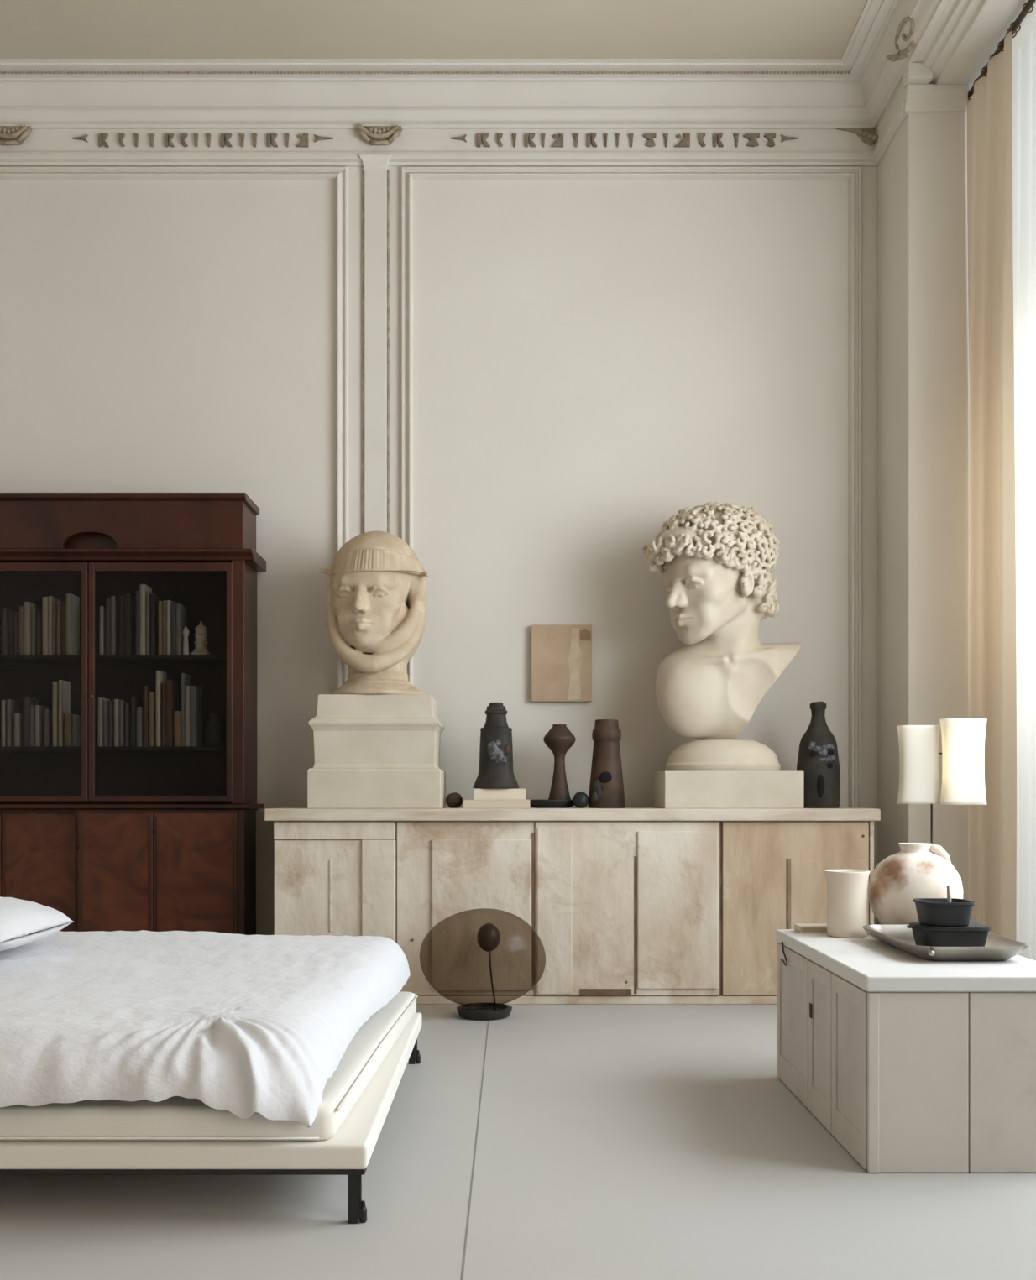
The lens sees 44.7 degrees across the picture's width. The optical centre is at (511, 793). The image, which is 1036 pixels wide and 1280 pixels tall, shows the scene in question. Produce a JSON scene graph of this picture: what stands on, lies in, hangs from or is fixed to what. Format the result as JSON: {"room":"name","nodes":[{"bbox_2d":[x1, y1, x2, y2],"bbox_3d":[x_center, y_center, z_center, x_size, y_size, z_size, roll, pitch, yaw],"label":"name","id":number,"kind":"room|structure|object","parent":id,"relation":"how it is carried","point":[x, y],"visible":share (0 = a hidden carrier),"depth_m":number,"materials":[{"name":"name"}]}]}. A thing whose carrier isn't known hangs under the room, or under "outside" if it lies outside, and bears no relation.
{"room":"bedroom","nodes":[
{"label":"bedroom","id":0,"kind":"room"},
{"bbox_2d":[0,0,867,58],"bbox_3d":[-0.850,-3.800,1.300,7.500,0.200,11.000,0,0,0],"label":"ceiling","id":1,"kind":"structure","parent":0,"point":[28,28],"depth_m":6.07,"materials":[{"name":"paint"}]},
{"bbox_2d":[0,166,877,924],"bbox_3d":[-0.850,-1.350,6.700,7.500,4.700,0.200,0,0,0],"label":"wall","id":2,"kind":"structure","parent":0,"point":[595,363],"depth_m":6.60,"materials":[{"name":"paint"}]},
{"bbox_2d":[0,125,31,145],"bbox_3d":[-2.622,-3.428,6.563,0.237,0.111,0.050,0,0,0],"label":"trim","id":3,"kind":"structure","parent":2,"relation":"attached to","point":[9,135],"depth_m":6.55,"materials":[{"name":"beige stone"}]},
{"bbox_2d":[0,166,348,689],"bbox_3d":[-2.529,-1.262,6.581,3.342,4.025,0.038,0,0,0],"label":"trim","id":4,"kind":"structure","parent":2,"relation":"attached to","point":[340,174],"depth_m":6.58,"materials":[{"name":"paint"}]},
{"bbox_2d":[72,133,333,147],"bbox_3d":[-1.617,-3.412,6.580,1.365,0.066,0.020,0,0,0],"label":"trim","id":5,"kind":"structure","parent":2,"relation":"attached to","point":[304,143],"depth_m":6.57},
{"bbox_2d":[359,154,391,170],"bbox_3d":[-0.714,-3.294,6.577,0.167,0.068,0.045,0,0,0],"label":"trim","id":6,"kind":"structure","parent":2,"relation":"attached to","point":[369,161],"depth_m":6.57,"materials":[{"name":"paint"}]},
{"bbox_2d":[361,169,389,533],"bbox_3d":[-0.714,-1.257,6.590,0.117,4.015,0.020,0,0,0],"label":"trim","id":7,"kind":"structure","parent":2,"relation":"attached to","point":[375,180],"depth_m":6.58,"materials":[{"name":"paint"}]},
{"bbox_2d":[356,124,402,145],"bbox_3d":[-0.691,-3.428,6.563,0.237,0.111,0.050,0,0,0],"label":"trim","id":8,"kind":"structure","parent":2,"relation":"attached to","point":[373,135],"depth_m":6.55,"materials":[{"name":"beige stone"}]},
{"bbox_2d":[0,71,850,73],"bbox_3d":[-0.490,-3.663,6.402,4.419,0.009,0.011,0,0,0],"label":"trim","id":9,"kind":"structure","parent":2,"relation":"attached to","point":[1,72],"depth_m":6.40,"materials":[{"name":"white paint"}]},
{"bbox_2d":[531,624,591,701],"bbox_3d":[0.258,-0.678,6.576,0.316,0.399,0.035,0,0,0],"label":"canvas","id":10,"kind":"object","parent":2,"relation":"attached to","point":[561,654],"visible":1,"depth_m":6.56,"materials":[{"name":"paint"}]},
{"bbox_2d":[450,133,798,147],"bbox_3d":[0.587,-3.412,6.580,1.814,0.066,0.020,0,0,0],"label":"trim","id":11,"kind":"structure","parent":2,"relation":"attached to","point":[685,143],"depth_m":6.57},
{"bbox_2d":[401,166,861,808],"bbox_3d":[0.623,-1.262,6.581,2.407,4.025,0.038,0,0,0],"label":"trim","id":12,"kind":"structure","parent":2,"relation":"attached to","point":[409,174],"depth_m":6.58,"materials":[{"name":"paint"}]},
{"bbox_2d":[835,127,877,146],"bbox_3d":[1.780,-3.433,6.562,0.260,0.099,0.052,0,0,0],"label":"trim","id":13,"kind":"structure","parent":2,"relation":"attached to","point":[868,136],"depth_m":6.57,"materials":[{"name":"beige stone"}]},
{"bbox_2d":[0,1004,1035,1279],"bbox_3d":[-0.850,1.100,1.300,7.500,0.200,11.000,0,0,0],"label":"floor","id":14,"kind":"structure","parent":0,"point":[614,1141],"depth_m":3.15,"materials":[{"name":"grey concrete"}]},
{"bbox_2d":[0,492,266,935],"bbox_3d":[-2.132,-0.243,6.383,1.702,2.486,0.374,0,0,0],"label":"bookcase","id":15,"kind":"object","parent":14,"relation":"on","point":[107,838],"visible":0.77,"depth_m":6.25,"materials":[{"name":"brown wood"}]},
{"bbox_2d":[1,700,6,746],"bbox_3d":[-2.576,-0.352,6.428,0.019,0.238,0.123,0,0,0],"label":"book","id":16,"kind":"object","parent":15,"relation":"on","point":[3,702],"visible":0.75,"depth_m":6.37,"materials":[{"name":"beige paper"}]},
{"bbox_2d":[1,607,9,654],"bbox_3d":[-2.571,-0.815,6.434,0.027,0.246,0.134,0,0,0],"label":"book","id":17,"kind":"object","parent":15,"relation":"on","point":[4,610],"visible":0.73,"depth_m":6.37,"materials":[{"name":"paper"}]},
{"bbox_2d":[7,609,15,654],"bbox_3d":[-2.542,-0.811,6.431,0.027,0.238,0.128,0,0,0],"label":"book","id":18,"kind":"object","parent":15,"relation":"on","point":[10,612],"visible":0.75,"depth_m":6.37,"materials":[{"name":"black paper"}]},
{"bbox_2d":[6,699,20,746],"bbox_3d":[-2.548,-0.354,6.430,0.023,0.242,0.127,0,0,0],"label":"book","id":19,"kind":"object","parent":15,"relation":"on","point":[13,706],"visible":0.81,"depth_m":6.38,"materials":[{"name":"beige paper"}]},
{"bbox_2d":[14,713,23,746],"bbox_3d":[-2.508,-0.318,6.432,0.027,0.170,0.130,0,0,0],"label":"book","id":20,"kind":"object","parent":15,"relation":"on","point":[18,718],"visible":0.74,"depth_m":6.37,"materials":[{"name":"beige paper"}]},
{"bbox_2d":[19,606,24,654],"bbox_3d":[-2.484,-0.819,6.430,0.023,0.255,0.126,0,0,0],"label":"book","id":21,"kind":"object","parent":15,"relation":"on","point":[21,608],"visible":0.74,"depth_m":6.37,"materials":[{"name":"beige paper"}]},
{"bbox_2d":[23,696,38,746],"bbox_3d":[-2.459,-0.361,6.431,0.032,0.255,0.128,0,0,0],"label":"book","id":22,"kind":"object","parent":15,"relation":"on","point":[28,701],"visible":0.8,"depth_m":6.37,"materials":[{"name":"paper"}]},
{"bbox_2d":[24,601,39,654],"bbox_3d":[-2.455,-0.830,6.435,0.032,0.276,0.136,0,0,0],"label":"book","id":23,"kind":"object","parent":15,"relation":"on","point":[28,606],"visible":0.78,"depth_m":6.37,"materials":[{"name":"beige paper"}]},
{"bbox_2d":[31,609,37,654],"bbox_3d":[-2.425,-0.811,6.428,0.023,0.238,0.122,0,0,0],"label":"book","id":24,"kind":"object","parent":15,"relation":"on","point":[33,612],"visible":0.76,"depth_m":6.37,"materials":[{"name":"beige paper"}]},
{"bbox_2d":[36,611,42,654],"bbox_3d":[-2.397,-0.806,6.431,0.019,0.229,0.128,0,0,0],"label":"book","id":25,"kind":"object","parent":15,"relation":"on","point":[39,614],"visible":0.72,"depth_m":6.37,"materials":[{"name":"beige paper"}]},
{"bbox_2d":[35,705,48,746],"bbox_3d":[-2.404,-0.340,6.431,0.023,0.212,0.128,0,0,0],"label":"book","id":26,"kind":"object","parent":15,"relation":"on","point":[39,710],"visible":0.8,"depth_m":6.38,"materials":[{"name":"beige paper"}]},
{"bbox_2d":[42,596,48,654],"bbox_3d":[-2.363,-0.842,6.427,0.027,0.302,0.120,0,0,0],"label":"book","id":27,"kind":"object","parent":15,"relation":"on","point":[45,599],"visible":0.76,"depth_m":6.37,"materials":[{"name":"beige paper"}]},
{"bbox_2d":[44,709,52,746],"bbox_3d":[-2.357,-0.329,6.428,0.023,0.191,0.122,0,0,0],"label":"book","id":28,"kind":"object","parent":15,"relation":"on","point":[48,713],"visible":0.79,"depth_m":6.37,"materials":[{"name":"beige paper"}]},
{"bbox_2d":[48,595,60,654],"bbox_3d":[-2.338,-0.845,6.430,0.019,0.306,0.126,0,0,0],"label":"book","id":29,"kind":"object","parent":15,"relation":"on","point":[52,599],"visible":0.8,"depth_m":6.37,"materials":[{"name":"beige paper"}]},
{"bbox_2d":[52,681,58,746],"bbox_3d":[-2.314,-0.399,6.431,0.023,0.331,0.129,0,0,0],"label":"book","id":30,"kind":"object","parent":15,"relation":"on","point":[55,684],"visible":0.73,"depth_m":6.37,"materials":[{"name":"beige paper"}]},
{"bbox_2d":[57,600,61,654],"bbox_3d":[-2.295,-0.832,6.432,0.019,0.280,0.130,0,0,0],"label":"book","id":31,"kind":"object","parent":15,"relation":"on","point":[59,603],"visible":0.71,"depth_m":6.37,"materials":[{"name":"beige paper"}]},
{"bbox_2d":[61,601,66,654],"bbox_3d":[-2.272,-0.830,6.432,0.023,0.276,0.130,0,0,0],"label":"book","id":32,"kind":"object","parent":15,"relation":"on","point":[63,603],"visible":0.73,"depth_m":6.37,"materials":[{"name":"beige paper"}]},
{"bbox_2d":[58,679,70,746],"bbox_3d":[-2.287,-0.403,6.430,0.019,0.340,0.127,0,0,0],"label":"book","id":33,"kind":"object","parent":15,"relation":"on","point":[64,686],"visible":0.78,"depth_m":6.39,"materials":[{"name":"beige paper"}]},
{"bbox_2d":[64,713,78,746],"bbox_3d":[-2.251,-0.318,6.432,0.032,0.170,0.130,0,0,0],"label":"book","id":34,"kind":"object","parent":15,"relation":"on","point":[68,717],"visible":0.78,"depth_m":6.37,"materials":[{"name":"beige paper"}]},
{"bbox_2d":[66,593,79,654],"bbox_3d":[-2.244,-0.851,6.433,0.027,0.318,0.132,0,0,0],"label":"book","id":35,"kind":"object","parent":15,"relation":"on","point":[72,601],"visible":0.83,"depth_m":6.39,"materials":[{"name":"beige paper"}]},
{"bbox_2d":[72,715,81,746],"bbox_3d":[-2.219,-0.314,6.428,0.019,0.161,0.121,0,0,0],"label":"book","id":36,"kind":"object","parent":15,"relation":"on","point":[76,720],"visible":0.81,"depth_m":6.39,"materials":[{"name":"beige paper"}]},
{"bbox_2d":[99,606,105,654],"bbox_3d":[-2.079,-0.819,6.431,0.019,0.255,0.128,0,0,0],"label":"book","id":37,"kind":"object","parent":15,"relation":"on","point":[102,609],"visible":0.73,"depth_m":6.37,"materials":[{"name":"beige paper"}]},
{"bbox_2d":[98,697,109,746],"bbox_3d":[-2.085,-0.359,6.431,0.023,0.251,0.127,0,0,0],"label":"book","id":38,"kind":"object","parent":15,"relation":"on","point":[100,699],"visible":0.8,"depth_m":6.37,"materials":[{"name":"beige paper"}]},
{"bbox_2d":[103,700,109,746],"bbox_3d":[-2.060,-0.352,6.432,0.023,0.238,0.130,0,0,0],"label":"book","id":39,"kind":"object","parent":15,"relation":"on","point":[105,702],"visible":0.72,"depth_m":6.37,"materials":[{"name":"beige paper"}]},
{"bbox_2d":[105,598,110,654],"bbox_3d":[-2.047,-0.838,6.431,0.023,0.293,0.127,0,0,0],"label":"book","id":40,"kind":"object","parent":15,"relation":"on","point":[107,600],"visible":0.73,"depth_m":6.37,"materials":[{"name":"paper"}]},
{"bbox_2d":[108,700,114,746],"bbox_3d":[-2.034,-0.350,6.434,0.023,0.234,0.133,0,0,0],"label":"book","id":41,"kind":"object","parent":15,"relation":"on","point":[111,703],"visible":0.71,"depth_m":6.37,"materials":[{"name":"paper"}]},
{"bbox_2d":[110,595,119,654],"bbox_3d":[-2.021,-0.845,6.428,0.023,0.306,0.123,0,0,0],"label":"book","id":42,"kind":"object","parent":15,"relation":"on","point":[114,600],"visible":0.8,"depth_m":6.37,"materials":[{"name":"beige paper"}]},
{"bbox_2d":[114,699,120,746],"bbox_3d":[-2.004,-0.354,6.431,0.023,0.242,0.127,0,0,0],"label":"book","id":43,"kind":"object","parent":15,"relation":"on","point":[116,701],"visible":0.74,"depth_m":6.37,"materials":[{"name":"beige paper"}]},
{"bbox_2d":[119,595,124,654],"bbox_3d":[-1.979,-0.847,6.429,0.023,0.310,0.125,0,0,0],"label":"book","id":44,"kind":"object","parent":15,"relation":"on","point":[121,597],"visible":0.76,"depth_m":6.37,"materials":[{"name":"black paper"}]},
{"bbox_2d":[119,700,130,746],"bbox_3d":[-1.979,-0.352,6.433,0.023,0.238,0.131,0,0,0],"label":"book","id":45,"kind":"object","parent":15,"relation":"on","point":[122,702],"visible":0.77,"depth_m":6.37,"materials":[{"name":"beige paper"}]},
{"bbox_2d":[125,702,130,746],"bbox_3d":[-1.951,-0.346,6.430,0.019,0.225,0.126,0,0,0],"label":"book","id":46,"kind":"object","parent":15,"relation":"on","point":[128,705],"visible":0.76,"depth_m":6.37,"materials":[{"name":"paper"}]},
{"bbox_2d":[124,593,135,654],"bbox_3d":[-1.949,-0.851,6.426,0.032,0.318,0.119,0,0,0],"label":"book","id":47,"kind":"object","parent":15,"relation":"on","point":[129,599],"visible":0.8,"depth_m":6.37,"materials":[{"name":"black paper"}]},
{"bbox_2d":[130,696,142,746],"bbox_3d":[-1.919,-0.361,6.434,0.023,0.255,0.134,0,0,0],"label":"book","id":48,"kind":"object","parent":15,"relation":"on","point":[135,702],"visible":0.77,"depth_m":6.37,"materials":[{"name":"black paper"}]},
{"bbox_2d":[135,590,140,654],"bbox_3d":[-1.896,-0.857,6.428,0.019,0.331,0.122,0,0,0],"label":"book","id":49,"kind":"object","parent":15,"relation":"on","point":[138,592],"visible":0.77,"depth_m":6.37,"materials":[{"name":"paper"}]},
{"bbox_2d":[136,706,143,746],"bbox_3d":[-1.888,-0.335,6.431,0.027,0.204,0.127,0,0,0],"label":"book","id":50,"kind":"object","parent":15,"relation":"on","point":[139,709],"visible":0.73,"depth_m":6.37,"materials":[{"name":"beige paper"}]},
{"bbox_2d":[140,584,151,654],"bbox_3d":[-1.871,-0.874,6.429,0.027,0.365,0.125,0,0,0],"label":"book","id":51,"kind":"object","parent":15,"relation":"on","point":[143,587],"visible":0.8,"depth_m":6.37,"materials":[{"name":"beige paper"}]},
{"bbox_2d":[143,685,154,746],"bbox_3d":[-1.856,-0.388,6.431,0.023,0.310,0.128,0,0,0],"label":"book","id":52,"kind":"object","parent":15,"relation":"on","point":[147,689],"visible":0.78,"depth_m":6.37,"materials":[{"name":"beige paper"}]},
{"bbox_2d":[146,590,156,654],"bbox_3d":[-1.845,-0.857,6.431,0.019,0.331,0.128,0,0,0],"label":"book","id":53,"kind":"object","parent":15,"relation":"on","point":[148,592],"visible":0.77,"depth_m":6.37,"materials":[{"name":"beige paper"}]},
{"bbox_2d":[149,691,156,746],"bbox_3d":[-1.826,-0.373,6.428,0.023,0.280,0.121,0,0,0],"label":"book","id":54,"kind":"object","parent":15,"relation":"on","point":[152,694],"visible":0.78,"depth_m":6.37,"materials":[{"name":"beige paper"}]},
{"bbox_2d":[150,594,161,654],"bbox_3d":[-1.822,-0.849,6.432,0.023,0.314,0.130,0,0,0],"label":"book","id":55,"kind":"object","parent":15,"relation":"on","point":[154,599],"visible":0.82,"depth_m":6.38,"materials":[{"name":"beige paper"}]},
{"bbox_2d":[156,670,167,746],"bbox_3d":[-1.792,-0.427,6.431,0.023,0.386,0.129,0,0,0],"label":"book","id":56,"kind":"object","parent":15,"relation":"on","point":[161,676],"visible":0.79,"depth_m":6.37,"materials":[{"name":"beige paper"}]},
{"bbox_2d":[161,683,166,746],"bbox_3d":[-1.764,-0.395,6.431,0.019,0.323,0.127,0,0,0],"label":"book","id":57,"kind":"object","parent":15,"relation":"on","point":[164,685],"visible":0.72,"depth_m":6.37,"materials":[{"name":"beige paper"}]},
{"bbox_2d":[162,600,167,654],"bbox_3d":[-1.760,-0.834,6.432,0.019,0.284,0.130,0,0,0],"label":"book","id":58,"kind":"object","parent":15,"relation":"on","point":[164,602],"visible":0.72,"depth_m":6.37,"materials":[{"name":"beige paper"}]},
{"bbox_2d":[167,600,172,654],"bbox_3d":[-1.739,-0.834,6.428,0.019,0.284,0.122,0,0,0],"label":"book","id":59,"kind":"object","parent":15,"relation":"on","point":[169,602],"visible":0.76,"depth_m":6.37,"materials":[{"name":"beige paper"}]},
{"bbox_2d":[166,679,178,746],"bbox_3d":[-1.737,-0.403,6.432,0.032,0.340,0.130,0,0,0],"label":"book","id":60,"kind":"object","parent":15,"relation":"on","point":[172,687],"visible":0.8,"depth_m":6.37,"materials":[{"name":"beige paper"}]},
{"bbox_2d":[171,601,177,654],"bbox_3d":[-1.716,-0.830,6.430,0.023,0.276,0.125,0,0,0],"label":"book","id":61,"kind":"object","parent":15,"relation":"on","point":[173,603],"visible":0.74,"depth_m":6.37,"materials":[{"name":"paper"}]},
{"bbox_2d":[174,710,181,746],"bbox_3d":[-1.694,-0.325,6.434,0.032,0.183,0.134,0,0,0],"label":"book","id":62,"kind":"object","parent":15,"relation":"on","point":[177,713],"visible":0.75,"depth_m":6.37,"materials":[{"name":"beige paper"}]},
{"bbox_2d":[176,603,186,654],"bbox_3d":[-1.690,-0.825,6.428,0.023,0.268,0.121,0,0,0],"label":"book","id":63,"kind":"object","parent":15,"relation":"on","point":[180,609],"visible":0.81,"depth_m":6.37,"materials":[{"name":"beige paper"}]},
{"bbox_2d":[181,673,190,746],"bbox_3d":[-1.667,-0.420,6.430,0.019,0.374,0.126,0,0,0],"label":"book","id":64,"kind":"object","parent":15,"relation":"on","point":[185,678],"visible":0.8,"depth_m":6.37,"materials":[{"name":"beige paper"}]},
{"bbox_2d":[185,685,190,746],"bbox_3d":[-1.643,-0.388,6.436,0.023,0.310,0.137,0,0,0],"label":"book","id":65,"kind":"object","parent":15,"relation":"on","point":[187,687],"visible":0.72,"depth_m":6.37,"materials":[{"name":"beige paper"}]},
{"bbox_2d":[190,685,202,746],"bbox_3d":[-1.614,-0.388,6.432,0.032,0.310,0.130,0,0,0],"label":"book","id":66,"kind":"object","parent":15,"relation":"on","point":[195,692],"visible":0.83,"depth_m":6.37,"materials":[{"name":"beige paper"}]},
{"bbox_2d":[191,621,210,654],"bbox_3d":[-1.588,-0.785,6.430,0.084,0.187,0.081,0,0,0],"label":"figurine","id":67,"kind":"object","parent":15,"relation":"on","point":[201,643],"visible":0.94,"depth_m":6.40,"materials":[{"name":"ceramic"}]},
{"bbox_2d":[204,713,224,746],"bbox_3d":[-1.520,-0.320,6.440,0.098,0.174,0.098,0,0,0],"label":"jar","id":68,"kind":"object","parent":15,"relation":"on","point":[214,733],"visible":0.91,"depth_m":6.41,"materials":[{"name":"ceramic"}]},
{"bbox_2d":[0,991,421,1223],"bbox_3d":[-1.442,0.866,3.795,2.215,0.268,1.770,0,0,0],"label":"bed","id":69,"kind":"object","parent":14,"relation":"on","point":[175,1135],"visible":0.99,"depth_m":2.94,"materials":[{"name":"white fabric"}]},
{"bbox_2d":[0,929,410,1127],"bbox_3d":[-1.453,0.632,3.765,2.153,0.269,1.800,0,0,0],"label":"duvet","id":70,"kind":"object","parent":69,"relation":"on","point":[242,1025],"visible":0.98,"depth_m":3.22,"materials":[{"name":"white fabric"}]},
{"bbox_2d":[0,896,73,950],"bbox_3d":[-1.905,0.418,4.020,0.800,0.176,0.620,0,0,0],"label":"pillow","id":71,"kind":"object","parent":70,"relation":"on","point":[22,922],"visible":1,"depth_m":3.98,"materials":[{"name":"white fabric"}]},
{"bbox_2d":[256,810,276,935],"bbox_3d":[-1.233,0.544,6.350,0.111,0.911,0.040,0,0,0],"label":"plank","id":72,"kind":"object","parent":14,"relation":"on","point":[264,829],"visible":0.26,"depth_m":6.33,"materials":[{"name":"brown wood"}]},
{"bbox_2d":[460,1019,489,1279],"bbox_3d":[-0.103,1.000,3.800,0.004,0.003,5.600,0,0,0],"label":"floor seam","id":73,"kind":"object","parent":14,"relation":"attached to","point":[468,1212],"depth_m":3.30,"materials":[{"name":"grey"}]},
{"bbox_2d":[419,908,545,1020],"bbox_3d":[-0.132,0.758,5.640,0.577,0.483,0.408,0,0,0],"label":"glass lamp","id":74,"kind":"object","parent":14,"relation":"on","point":[488,936],"visible":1,"depth_m":5.60,"materials":[{"name":"brown glass"}]},
{"bbox_2d":[264,807,880,1004],"bbox_3d":[0.284,0.537,6.240,2.900,0.927,0.640,0,0,0],"label":"sideboard","id":75,"kind":"object","parent":14,"relation":"on","point":[626,906],"visible":0.77,"depth_m":5.95,"materials":[{"name":"beige wood"}]},
{"bbox_2d":[307,694,445,808],"bbox_3d":[-0.657,-0.200,6.220,0.634,0.546,0.470,0,0,0],"label":"pedestal","id":76,"kind":"object","parent":75,"relation":"on","point":[371,750],"visible":1,"depth_m":6.01,"materials":[{"name":"stone"}]},
{"bbox_2d":[318,530,428,694],"bbox_3d":[-0.668,-0.884,6.228,0.511,0.820,0.503,0,0,-40],"label":"bust","id":77,"kind":"object","parent":76,"relation":"on","point":[376,602],"visible":0.91,"depth_m":6.05,"materials":[{"name":"beige stone"}]},
{"bbox_2d":[463,799,529,808],"bbox_3d":[-0.075,0.053,6.220,0.323,0.042,0.220,0,0,0],"label":"book","id":78,"kind":"object","parent":75,"relation":"on","point":[467,803],"visible":0.99,"depth_m":6.11,"materials":[{"name":"beige paper"}]},
{"bbox_2d":[473,788,525,799],"bbox_3d":[-0.060,0.005,6.220,0.253,0.054,0.190,0,0,0],"label":"book","id":79,"kind":"object","parent":78,"relation":"on","point":[478,794],"visible":0.98,"depth_m":6.12,"materials":[{"name":"beige paper"}]},
{"bbox_2d":[473,702,518,788],"bbox_3d":[-0.079,-0.234,6.220,0.228,0.425,0.228,0,0,0],"label":"vessel","id":80,"kind":"object","parent":79,"relation":"on","point":[495,771],"visible":1,"depth_m":6.14,"materials":[{"name":"ceramic"}]},
{"bbox_2d":[529,799,574,808],"bbox_3d":[0.199,0.053,6.280,0.257,0.042,0.206,0,0,0],"label":"dish","id":81,"kind":"object","parent":75,"relation":"on","point":[534,803],"visible":0.88,"depth_m":6.20,"materials":[{"name":"ceramic"}]},
{"bbox_2d":[543,724,575,799],"bbox_3d":[0.236,-0.145,6.280,0.162,0.394,0.162,0,0,0],"label":"vase","id":82,"kind":"object","parent":81,"relation":"on","point":[559,739],"visible":0.92,"depth_m":6.24,"materials":[{"name":"brown ceramic"}]},
{"bbox_2d":[264,807,880,820],"bbox_3d":[0.284,0.102,6.240,2.900,0.058,0.640,0,0,0],"label":"countertop","id":83,"kind":"structure","parent":75,"relation":"on","point":[281,813],"depth_m":5.92,"materials":[{"name":"beige wood"}]},
{"bbox_2d":[588,719,625,808],"bbox_3d":[0.467,-0.144,6.220,0.182,0.435,0.182,0,0,0],"label":"vessel","id":84,"kind":"object","parent":75,"relation":"on","point":[606,785],"visible":1,"depth_m":6.16,"materials":[{"name":"brown ceramic"}]},
{"bbox_2d":[653,739,803,808],"bbox_3d":[1.056,-0.093,6.220,0.661,0.332,0.470,0,0,0],"label":"plinth","id":85,"kind":"object","parent":75,"relation":"on","point":[712,773],"visible":1,"depth_m":5.99,"materials":[{"name":"stone"}]},
{"bbox_2d":[641,501,800,740],"bbox_3d":[1.033,-0.848,6.215,0.790,1.181,0.589,0,0,0],"label":"bust","id":86,"kind":"object","parent":85,"relation":"on","point":[720,560],"visible":0.99,"depth_m":6.08,"materials":[{"name":"beige stone"}]},
{"bbox_2d":[796,701,840,808],"bbox_3d":[1.512,-0.190,6.217,0.207,0.527,0.213,0,0,0],"label":"bottle vase","id":87,"kind":"object","parent":75,"relation":"on","point":[817,758],"visible":0.98,"depth_m":6.13,"materials":[{"name":"ceramic"}]},
{"bbox_2d":[775,929,1035,1172],"bbox_3d":[1.210,0.740,3.873,0.589,0.520,1.142,0,0,0],"label":"base cabinet","id":88,"kind":"object","parent":14,"relation":"on","point":[912,1063],"visible":0.96,"depth_m":3.31,"materials":[{"name":"paint"}]},
{"bbox_2d":[794,923,826,933],"bbox_3d":[1.048,0.468,4.355,0.125,0.024,0.090,0,0,0],"label":"book","id":89,"kind":"object","parent":88,"relation":"on","point":[799,927],"visible":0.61,"depth_m":4.32,"materials":[{"name":"beige paper"}]},
{"bbox_2d":[824,869,869,938],"bbox_3d":[1.125,0.370,4.230,0.150,0.220,0.150,0,0,0],"label":"cup","id":90,"kind":"object","parent":88,"relation":"on","point":[846,889],"visible":1,"depth_m":4.17,"materials":[{"name":"beige ceramic"}]},
{"bbox_2d":[867,842,962,924],"bbox_3d":[1.365,0.325,4.265,0.308,0.310,0.308,0,0,0],"label":"vase","id":91,"kind":"object","parent":88,"relation":"on","point":[919,869],"visible":0.85,"depth_m":4.17,"materials":[{"name":"ceramic"}]},
{"bbox_2d":[862,924,1028,961],"bbox_3d":[1.305,0.456,3.838,0.344,0.048,0.607,0,0,0],"label":"tray","id":92,"kind":"object","parent":88,"relation":"on","point":[997,948],"visible":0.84,"depth_m":3.59,"materials":[{"name":"grey metal"}]},
{"bbox_2d":[906,921,991,946],"bbox_3d":[1.309,0.432,3.800,0.237,0.075,0.177,0,0,0],"label":"baking pan","id":93,"kind":"object","parent":92,"relation":"in","point":[974,934],"visible":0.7,"depth_m":3.72,"materials":[{"name":"metal"}]},
{"bbox_2d":[913,885,975,925],"bbox_3d":[1.308,0.336,3.800,0.171,0.116,0.160,0,0,0],"label":"bowl","id":94,"kind":"object","parent":93,"relation":"on","point":[948,911],"visible":1,"depth_m":3.73,"materials":[{"name":"ceramic"}]},
{"bbox_2d":[897,718,986,843],"bbox_3d":[1.682,0.355,4.969,0.273,1.291,0.277,0,0,-30],"label":"table lamp","id":95,"kind":"object","parent":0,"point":[963,739],"visible":0.98,"depth_m":4.92,"materials":[{"name":"white fabric"}]},
{"bbox_2d":[877,0,1035,924],"bbox_3d":[2.392,-1.350,1.200,0.956,4.700,10.800,0,0,0],"label":"wall","id":96,"kind":"structure","parent":0,"point":[922,326],"depth_m":6.08,"materials":[{"name":"paint"}]},
{"bbox_2d":[0,0,948,166],"bbox_3d":[-1.343,-3.493,1.200,6.514,0.415,10.800,0,0,0],"label":"trim","id":97,"kind":"structure","parent":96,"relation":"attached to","point":[431,109],"depth_m":6.51,"materials":[{"name":"paint"}]},
{"bbox_2d":[886,15,915,62],"bbox_3d":[1.842,-3.533,5.936,0.077,0.107,0.339,0,0,0],"label":"trim","id":98,"kind":"structure","parent":96,"relation":"attached to","point":[901,54],"depth_m":5.90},
{"bbox_2d":[902,62,968,112],"bbox_3d":[2.037,-3.382,6.035,0.306,0.184,0.100,0,0,0],"label":"trim","id":99,"kind":"structure","parent":96,"relation":"attached to","point":[920,96],"depth_m":6.04,"materials":[{"name":"paint"}]},
{"bbox_2d":[967,0,1035,97],"bbox_3d":[2.205,-3.362,4.191,0.028,0.028,3.781,0,0,0],"label":"curtain rod","id":100,"kind":"object","parent":96,"relation":"attached to","point":[1029,3],"visible":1,"depth_m":5.51,"materials":[{"name":"brown"}]},
{"bbox_2d":[966,27,1016,940],"bbox_3d":[2.196,-1.198,5.808,0.091,4.367,0.549,0,0,0],"label":"curtain","id":101,"kind":"object","parent":100,"relation":"hanging from","point":[992,644],"visible":0.91,"depth_m":5.74,"materials":[{"name":"beige fabric"}]},
{"bbox_2d":[1009,2,1035,961],"bbox_3d":[2.250,-1.198,5.409,0.138,4.367,0.915,0,0,0],"label":"window","id":102,"kind":"structure","parent":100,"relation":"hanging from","point":[1023,65],"depth_m":5.60,"materials":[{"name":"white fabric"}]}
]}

